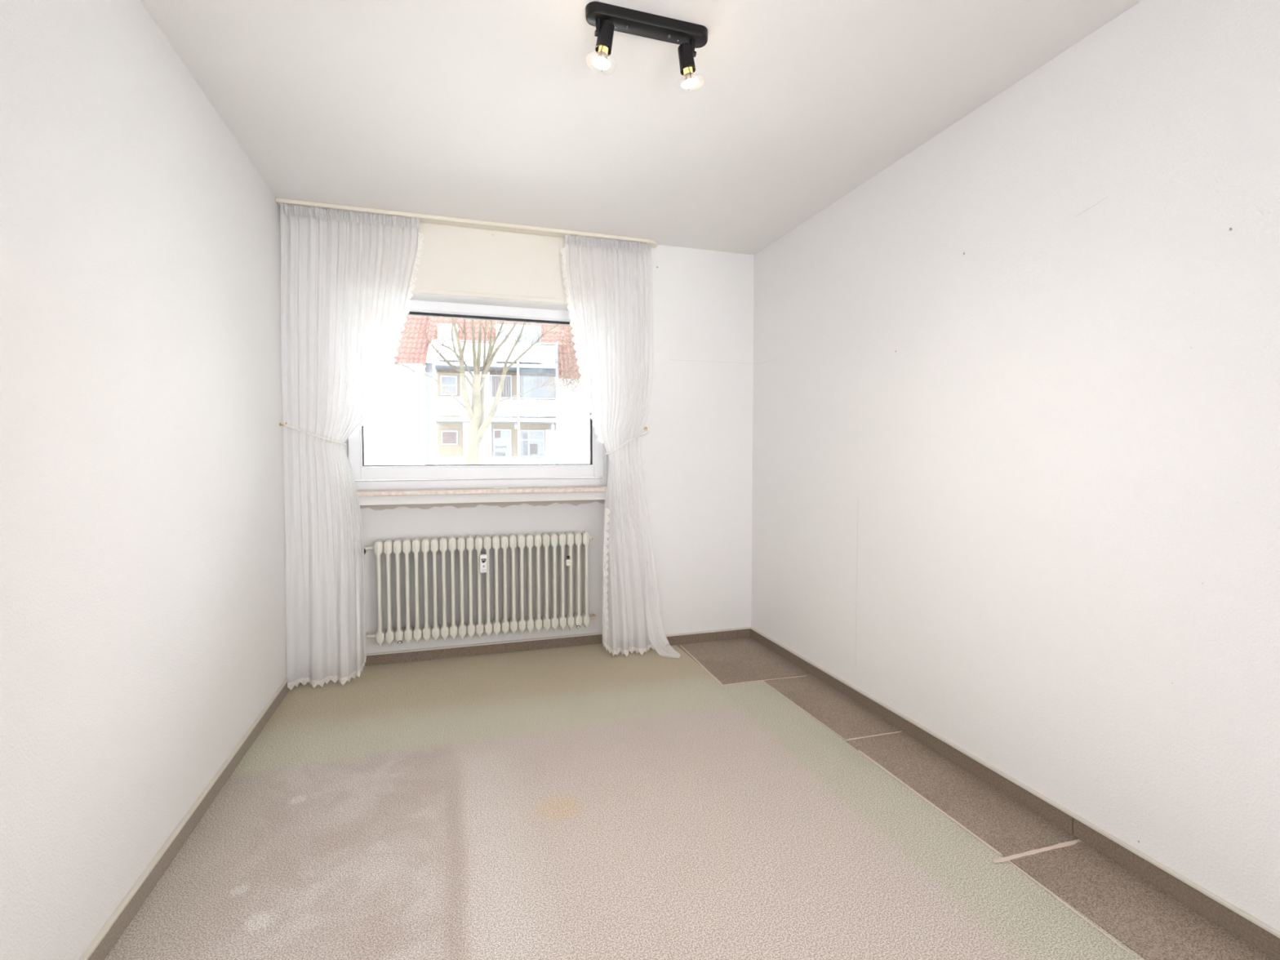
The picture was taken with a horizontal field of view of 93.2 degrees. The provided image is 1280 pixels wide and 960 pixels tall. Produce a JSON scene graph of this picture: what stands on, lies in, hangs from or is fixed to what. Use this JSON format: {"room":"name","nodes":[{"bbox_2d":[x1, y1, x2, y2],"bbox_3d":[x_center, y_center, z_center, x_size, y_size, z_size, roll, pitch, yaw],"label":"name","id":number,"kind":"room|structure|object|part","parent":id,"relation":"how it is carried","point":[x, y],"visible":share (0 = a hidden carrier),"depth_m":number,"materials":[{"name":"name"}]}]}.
{"room":"empty bedroom","nodes":[
{"label":"empty bedroom","id":0,"kind":"room"},
{"bbox_2d":[0,0,286,959],"bbox_3d":[-1.333,-0.080,1.086,0.250,2.500,5.471,-1,3,-17],"label":"wall","id":1,"kind":"structure","parent":0,"point":[143,623],"depth_m":1.57,"materials":[{"name":"white paint"}]},
{"bbox_2d":[79,676,289,959],"bbox_3d":[-1.154,1.139,1.011,0.015,0.068,4.621,-1,3,-17],"label":"baseboard","id":2,"kind":"structure","parent":1,"relation":"attached to","point":[108,936],"depth_m":1.81,"materials":[{"name":"wood"}]},
{"bbox_3d":[-1.801,-0.282,3.055,0.032,0.018,0.016,-1,3,-17],"label":"hook","id":3,"kind":"object","parent":1,"relation":"attached to","visible":0},
{"bbox_2d":[283,423,346,444],"bbox_3d":[-1.676,-0.235,3.127,0.286,0.109,0.094,-1,3,-17],"label":"tieback","id":4,"kind":"object","parent":3,"relation":"hanging from","point":[285,424],"visible":0.98,"depth_m":3.09,"materials":[{"name":"white fabric"}]},
{"bbox_2d":[280,208,754,653],"bbox_3d":[-0.627,-0.197,3.791,2.710,2.500,0.520,-1,3,-17],"label":"wall","id":5,"kind":"structure","parent":0,"point":[696,450],"depth_m":3.78,"materials":[{"name":"white paint"}]},
{"bbox_2d":[347,299,606,489],"bbox_3d":[-0.936,-0.517,3.637,1.502,1.128,0.092,-1,3,-17],"label":"window","id":6,"kind":"structure","parent":5,"relation":"in","point":[594,473],"depth_m":3.60,"materials":[{"name":"white plastic"}]},
{"bbox_3d":[-0.939,-0.517,3.645,1.502,1.128,0.075,-1,3,-17],"label":"frame","id":7,"kind":"part","parent":6,"relation":"part of","materials":[{"name":"white plastic"}]},
{"bbox_2d":[364,530,595,647],"bbox_3d":[-0.923,0.630,3.582,1.376,0.604,0.159,-1,3,-17],"label":"radiator","id":8,"kind":"object","parent":5,"relation":"attached to","point":[576,538],"visible":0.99,"depth_m":3.55,"materials":[{"name":"white metal"}]},
{"bbox_2d":[356,485,606,496],"bbox_3d":[-0.903,0.062,3.555,1.510,0.024,0.216,-1,3,-17],"label":"trim","id":9,"kind":"structure","parent":5,"relation":"attached to","point":[591,488],"depth_m":3.47,"materials":[{"name":"stone"}]},
{"bbox_2d":[493,485,508,488],"bbox_3d":[-0.820,0.043,3.578,0.089,0.013,0.023,-1,3,-17],"label":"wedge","id":10,"kind":"object","parent":9,"relation":"on","point":[504,486],"visible":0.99,"depth_m":3.57,"materials":[{"name":"white"}]},
{"bbox_3d":[-0.959,0.560,3.756,1.502,0.990,0.200,-1,3,-17],"label":"niche panel","id":11,"kind":"part","parent":5,"relation":"part of","materials":[{"name":"white paint"}]},
{"bbox_2d":[299,626,750,683],"bbox_3d":[-0.579,1.023,3.691,2.686,0.068,0.189,-1,3,-17],"label":"baseboard","id":12,"kind":"structure","parent":5,"relation":"attached to","point":[451,651],"depth_m":3.73,"materials":[{"name":"wood"}]},
{"bbox_3d":[0.033,-0.317,3.726,0.021,0.021,0.026,-1,3,-17],"label":"hook","id":13,"kind":"object","parent":5,"relation":"attached to","visible":0},
{"bbox_2d":[605,428,648,454],"bbox_3d":[-0.069,-0.232,3.628,0.279,0.163,0.105,-1,3,-25],"label":"tieback","id":14,"kind":"object","parent":13,"relation":"hanging from","point":[646,429],"visible":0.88,"depth_m":3.59,"materials":[{"name":"white fabric"}]},
{"bbox_2d":[140,0,1142,254],"bbox_3d":[0.079,-1.423,1.468,3.210,0.150,5.471,-1,3,-17],"label":"ceiling","id":15,"kind":"structure","parent":0,"point":[501,111],"depth_m":2.19,"materials":[{"name":"white paint"}]},
{"bbox_2d":[275,197,657,247],"bbox_3d":[-0.864,-1.419,3.369,2.038,0.022,0.082,-1,3,-17],"label":"rail","id":16,"kind":"object","parent":15,"relation":"attached to","point":[427,219],"visible":0.88,"depth_m":3.33,"materials":[{"name":"beige plastic"}]},
{"bbox_2d":[280,203,424,689],"bbox_3d":[-1.486,-0.163,3.180,0.696,2.471,0.106,-1,3,-17],"label":"sheer curtain","id":17,"kind":"object","parent":16,"relation":"hanging from","point":[347,277],"visible":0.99,"depth_m":3.15,"materials":[{"name":"white fabric"}]},
{"bbox_2d":[560,234,680,657],"bbox_3d":[-0.111,-0.180,3.613,0.700,2.476,0.175,0,2,-2],"label":"sheer curtain","id":18,"kind":"object","parent":16,"relation":"hanging from","point":[609,283],"visible":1,"depth_m":3.61,"materials":[{"name":"white fabric"}]},
{"bbox_2d":[585,1,707,90],"bbox_3d":[0.024,-1.279,1.795,0.380,0.165,0.097,-1,3,-17],"label":"ceiling spotlight","id":19,"kind":"object","parent":15,"relation":"attached to","point":[607,19],"visible":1,"depth_m":1.78,"materials":[{"name":"black paint"}]},
{"bbox_3d":[-0.120,-1.310,1.751,0.017,0.040,0.017,-1,3,-17],"label":"arm","id":20,"kind":"part","parent":19,"relation":"part of","materials":[{"name":"black plastic"}]},
{"bbox_3d":[-0.112,-1.208,1.754,0.052,0.010,0.052,-1,3,-17],"label":"bulb","id":21,"kind":"part","parent":19,"relation":"part of","materials":[{"name":"white glass"}]},
{"bbox_3d":[0.025,-1.347,1.795,0.378,0.030,0.060,-1,3,-17],"label":"mounting plate","id":22,"kind":"part","parent":19,"relation":"part of","materials":[{"name":"black paint"}]},
{"bbox_3d":[0.152,-1.206,1.840,0.052,0.010,0.052,-1,3,-17],"label":"bulb","id":23,"kind":"part","parent":19,"relation":"part of","materials":[{"name":"white glass"}]},
{"bbox_3d":[0.159,-1.314,1.838,0.017,0.040,0.017,-1,3,-17],"label":"arm","id":24,"kind":"part","parent":19,"relation":"part of","materials":[{"name":"black plastic"}]},
{"bbox_2d":[104,637,1275,959],"bbox_3d":[0.141,1.215,1.389,3.210,0.125,5.065,-1,3,-17],"label":"floor","id":25,"kind":"structure","parent":0,"point":[718,800],"depth_m":1.90,"materials":[{"name":"carpet"}]},
{"bbox_2d":[751,0,1279,931],"bbox_3d":[1.492,-0.119,1.965,0.251,2.500,5.471,-1,3,-17],"label":"wall","id":26,"kind":"structure","parent":0,"point":[1015,387],"depth_m":1.93,"materials":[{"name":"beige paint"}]},
{"bbox_2d":[750,626,1279,959],"bbox_3d":[1.419,1.103,1.812,0.015,0.068,4.621,-1,3,-17],"label":"baseboard","id":27,"kind":"structure","parent":26,"relation":"attached to","point":[1257,933],"depth_m":1.92,"materials":[{"name":"wood"}]},
{"label":"outside","id":28,"kind":"structure","parent":0,"visible":0},
{"bbox_3d":[-14.745,0.344,47.375,120.000,0.250,90.879,-1,3,-17],"label":"ground","id":29,"kind":"structure","parent":28,"visible":0},
{"bbox_2d":[383,316,429,465],"bbox_3d":[-11.621,-4.274,27.657,4.431,10.685,1.753,-1,3,-23],"label":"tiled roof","id":30,"kind":"object","parent":29,"relation":"on","point":[408,335],"visible":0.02,"depth_m":27.74,"materials":[{"name":"red tile"}]},
{"bbox_3d":[-11.672,-2.656,27.698,0.073,7.450,0.022,-1,3,-17],"label":"stem","id":31,"kind":"part","parent":30,"relation":"part of","materials":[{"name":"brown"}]},
{"bbox_2d":[357,315,589,480],"bbox_3d":[-7.939,-5.244,34.390,30.000,12.135,9.060,-1,3,-11],"label":"apartment building","id":32,"kind":"structure","parent":29,"relation":"on","point":[425,424],"depth_m":30.76,"materials":[{"name":"grey paint"}]},
{"bbox_3d":[-10.023,-2.861,29.513,0.120,7.800,0.120,-1,3,-11],"label":"post","id":33,"kind":"part","parent":32,"relation":"part of","materials":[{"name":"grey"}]},
{"bbox_3d":[-9.516,-6.282,29.451,0.870,0.880,0.030,-1,3,-11],"label":"balcony panel","id":34,"kind":"part","parent":32,"relation":"part of","materials":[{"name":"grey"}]},
{"bbox_3d":[-9.515,-3.575,29.569,0.870,0.820,0.030,-1,3,-11],"label":"balcony panel","id":35,"kind":"part","parent":32,"relation":"part of","materials":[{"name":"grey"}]},
{"bbox_3d":[-9.514,-0.727,29.692,0.870,0.680,0.030,-1,3,-11],"label":"balcony panel","id":36,"kind":"part","parent":32,"relation":"part of","materials":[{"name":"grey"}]},
{"bbox_3d":[-9.790,-7.276,30.675,0.550,0.920,0.040,-1,3,-11],"label":"pane","id":37,"kind":"part","parent":32,"relation":"part of","materials":[{"name":"white glass"}]},
{"bbox_3d":[-9.874,-4.879,31.257,0.690,0.880,0.050,-1,3,-11],"label":"pane","id":38,"kind":"part","parent":32,"relation":"part of","materials":[{"name":"grey glass"}]},
{"bbox_3d":[-9.873,-2.191,31.374,0.690,0.620,0.050,-1,3,-11],"label":"pane","id":39,"kind":"part","parent":32,"relation":"part of","materials":[{"name":"brown"}]},
{"bbox_3d":[-8.582,-0.736,29.878,0.950,0.680,0.030,-1,3,-11],"label":"balcony panel","id":40,"kind":"part","parent":32,"relation":"part of","materials":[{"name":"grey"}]},
{"bbox_3d":[-8.585,-6.290,29.637,0.950,0.880,0.030,-1,3,-11],"label":"balcony panel","id":41,"kind":"part","parent":32,"relation":"part of","materials":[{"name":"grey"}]},
{"bbox_3d":[-8.583,-3.583,29.755,0.950,0.820,0.030,-1,3,-11],"label":"balcony panel","id":42,"kind":"part","parent":32,"relation":"part of","materials":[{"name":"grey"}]},
{"bbox_3d":[-8.584,-4.401,31.531,1.500,2.500,0.080,-1,3,-11],"label":"pale wall panel","id":43,"kind":"part","parent":32,"relation":"part of","materials":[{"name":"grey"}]},
{"bbox_3d":[-8.509,-1.704,31.663,1.450,2.700,0.080,-1,3,-11],"label":"pale wall panel","id":44,"kind":"part","parent":32,"relation":"part of","materials":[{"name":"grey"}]},
{"bbox_3d":[-7.609,-6.299,29.832,0.960,0.880,0.030,-1,3,-11],"label":"balcony panel","id":45,"kind":"part","parent":32,"relation":"part of","materials":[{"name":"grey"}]},
{"bbox_3d":[-7.606,-0.745,30.073,0.960,0.680,0.030,-1,3,-11],"label":"balcony panel","id":46,"kind":"part","parent":32,"relation":"part of","materials":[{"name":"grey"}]},
{"bbox_3d":[-7.608,-3.592,29.950,0.960,0.820,0.030,-1,3,-11],"label":"balcony panel","id":47,"kind":"part","parent":32,"relation":"part of","materials":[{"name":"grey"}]},
{"bbox_3d":[-7.109,-6.819,29.910,5.820,0.050,0.050,-1,3,-11],"label":"handrail","id":48,"kind":"part","parent":32,"relation":"part of","materials":[{"name":"white"}]},
{"bbox_3d":[-7.108,-4.081,30.029,5.820,0.050,0.050,-1,3,-11],"label":"handrail","id":49,"kind":"part","parent":32,"relation":"part of","materials":[{"name":"white"}]},
{"bbox_3d":[-7.106,-1.164,30.155,5.820,0.050,0.050,-1,3,-11],"label":"handrail","id":50,"kind":"part","parent":32,"relation":"part of","materials":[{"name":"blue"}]},
{"bbox_2d":[494,431,500,438],"bbox_3d":[-7.489,-2.402,31.809,0.300,0.380,0.015,-1,3,-11],"label":"blind","id":51,"kind":"object","parent":32,"relation":"hanging from","point":[497,433],"depth_m":31.81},
{"bbox_3d":[-7.371,-1.374,31.877,0.540,0.220,0.015,-1,3,-11],"label":"reflection panel","id":52,"kind":"part","parent":32,"relation":"part of","materials":[{"name":"clear glass"}]},
{"bbox_3d":[-7.332,-1.734,31.869,0.620,0.100,0.015,-1,3,-11],"label":"reflection panel","id":53,"kind":"part","parent":32,"relation":"part of","materials":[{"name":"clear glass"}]},
{"bbox_3d":[-7.289,-4.403,31.790,1.080,2.200,0.120,-1,3,-11],"label":"balcony door","id":54,"kind":"part","parent":32,"relation":"part of","materials":[{"name":"grey"}]},
{"bbox_3d":[-7.290,-4.403,31.795,0.960,2.080,0.050,-1,3,-11],"label":"pane","id":55,"kind":"part","parent":32,"relation":"part of","materials":[{"name":"grey glass"}]},
{"bbox_3d":[-7.260,-1.641,31.921,0.820,1.950,0.050,-1,3,-11],"label":"pane","id":56,"kind":"part","parent":32,"relation":"part of","materials":[{"name":"grey glass"}]},
{"bbox_3d":[-7.259,-1.641,31.916,0.940,2.070,0.120,-1,3,-11],"label":"balcony door","id":57,"kind":"part","parent":32,"relation":"part of","materials":[{"name":"grey"}]},
{"bbox_3d":[-7.020,-7.466,31.221,0.500,0.750,0.040,-1,3,-11],"label":"pane","id":58,"kind":"part","parent":32,"relation":"part of","materials":[{"name":"white glass"}]},
{"bbox_3d":[-6.638,-6.308,30.026,0.940,0.880,0.030,-1,3,-11],"label":"balcony panel","id":59,"kind":"part","parent":32,"relation":"part of","materials":[{"name":"grey"}]},
{"bbox_3d":[-6.637,-3.601,30.144,0.940,0.820,0.030,-1,3,-11],"label":"balcony panel","id":60,"kind":"part","parent":32,"relation":"part of","materials":[{"name":"grey"}]},
{"bbox_3d":[-6.636,-0.754,30.267,0.940,0.680,0.030,-1,3,-11],"label":"balcony panel","id":61,"kind":"part","parent":32,"relation":"part of","materials":[{"name":"grey"}]},
{"bbox_3d":[-6.081,-2.897,30.301,0.120,7.800,0.120,-1,3,-11],"label":"post","id":62,"kind":"part","parent":32,"relation":"part of","materials":[{"name":"white"}]},
{"bbox_3d":[-6.138,-7.474,31.398,0.500,0.750,0.040,-1,3,-11],"label":"pane","id":63,"kind":"part","parent":32,"relation":"part of","materials":[{"name":"white glass"}]},
{"bbox_3d":[-6.086,-1.900,32.111,0.240,1.150,0.015,-1,3,-11],"label":"reflection panel","id":64,"kind":"part","parent":32,"relation":"part of","materials":[{"name":"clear glass"}]},
{"bbox_3d":[-5.579,-6.318,30.238,0.820,0.880,0.030,-1,3,-11],"label":"balcony panel","id":65,"kind":"part","parent":32,"relation":"part of","materials":[{"name":"grey"}]},
{"bbox_3d":[-5.578,-3.611,30.355,0.820,0.820,0.030,-1,3,-11],"label":"balcony panel","id":66,"kind":"part","parent":32,"relation":"part of","materials":[{"name":"grey"}]},
{"bbox_3d":[-5.577,-0.763,30.479,0.820,0.680,0.030,-1,3,-11],"label":"balcony panel","id":67,"kind":"part","parent":32,"relation":"part of","materials":[{"name":"grey"}]},
{"bbox_3d":[-5.750,-1.640,32.223,1.220,1.920,0.050,-1,3,-11],"label":"pane","id":68,"kind":"part","parent":32,"relation":"part of","materials":[{"name":"grey"}]},
{"bbox_2d":[529,444,537,453],"bbox_3d":[-5.655,-1.654,32.208,0.400,0.550,0.015,-1,3,-11],"label":"blind","id":69,"kind":"object","parent":32,"relation":"hanging from","point":[533,447],"depth_m":32.21,"materials":[{"name":"grey"}]},
{"bbox_3d":[-5.619,-4.378,32.131,0.950,2.000,0.050,-1,3,-11],"label":"pane","id":70,"kind":"part","parent":32,"relation":"part of","materials":[{"name":"white glass"}]},
{"bbox_3d":[-5.481,-7.480,31.529,0.500,0.750,0.040,-1,3,-11],"label":"pane","id":71,"kind":"part","parent":32,"relation":"part of","materials":[{"name":"white glass"}]},
{"bbox_3d":[-4.707,-6.326,30.412,0.880,0.880,0.030,-1,3,-11],"label":"balcony panel","id":72,"kind":"part","parent":32,"relation":"part of","materials":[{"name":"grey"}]},
{"bbox_3d":[-4.705,-3.619,30.530,0.880,0.820,0.030,-1,3,-11],"label":"balcony panel","id":73,"kind":"part","parent":32,"relation":"part of","materials":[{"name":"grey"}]},
{"bbox_3d":[-4.704,-0.771,30.653,0.880,0.680,0.030,-1,3,-11],"label":"balcony panel","id":74,"kind":"part","parent":32,"relation":"part of","materials":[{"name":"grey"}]},
{"bbox_3d":[-4.758,-1.539,32.421,0.600,2.300,0.080,-1,3,-11],"label":"pale wall panel","id":75,"kind":"part","parent":32,"relation":"part of","materials":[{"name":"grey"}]},
{"bbox_3d":[-4.198,-2.990,30.674,0.120,7.950,0.120,-1,3,-11],"label":"post","id":76,"kind":"part","parent":32,"relation":"part of","materials":[{"name":"white"}]},
{"bbox_2d":[543,324,586,463],"bbox_3d":[-3.224,-3.930,29.831,3.096,9.801,1.737,-1,3,-17],"label":"tiled roof","id":77,"kind":"structure","parent":32,"relation":"attached to","point":[566,373],"depth_m":29.63,"materials":[{"name":"red tile"}]},
{"bbox_3d":[-3.295,-1.732,29.932,0.073,5.400,0.022,-1,3,-17],"label":"stem","id":78,"kind":"part","parent":77,"relation":"part of","materials":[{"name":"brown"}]},
{"bbox_2d":[392,317,578,464],"bbox_3d":[-3.542,-1.270,13.331,4.346,5.921,1.921,-1,3,-21],"label":"tree","id":79,"kind":"object","parent":29,"relation":"on","point":[477,428],"visible":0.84,"depth_m":13.37,"materials":[{"name":"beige plant"}]}
]}

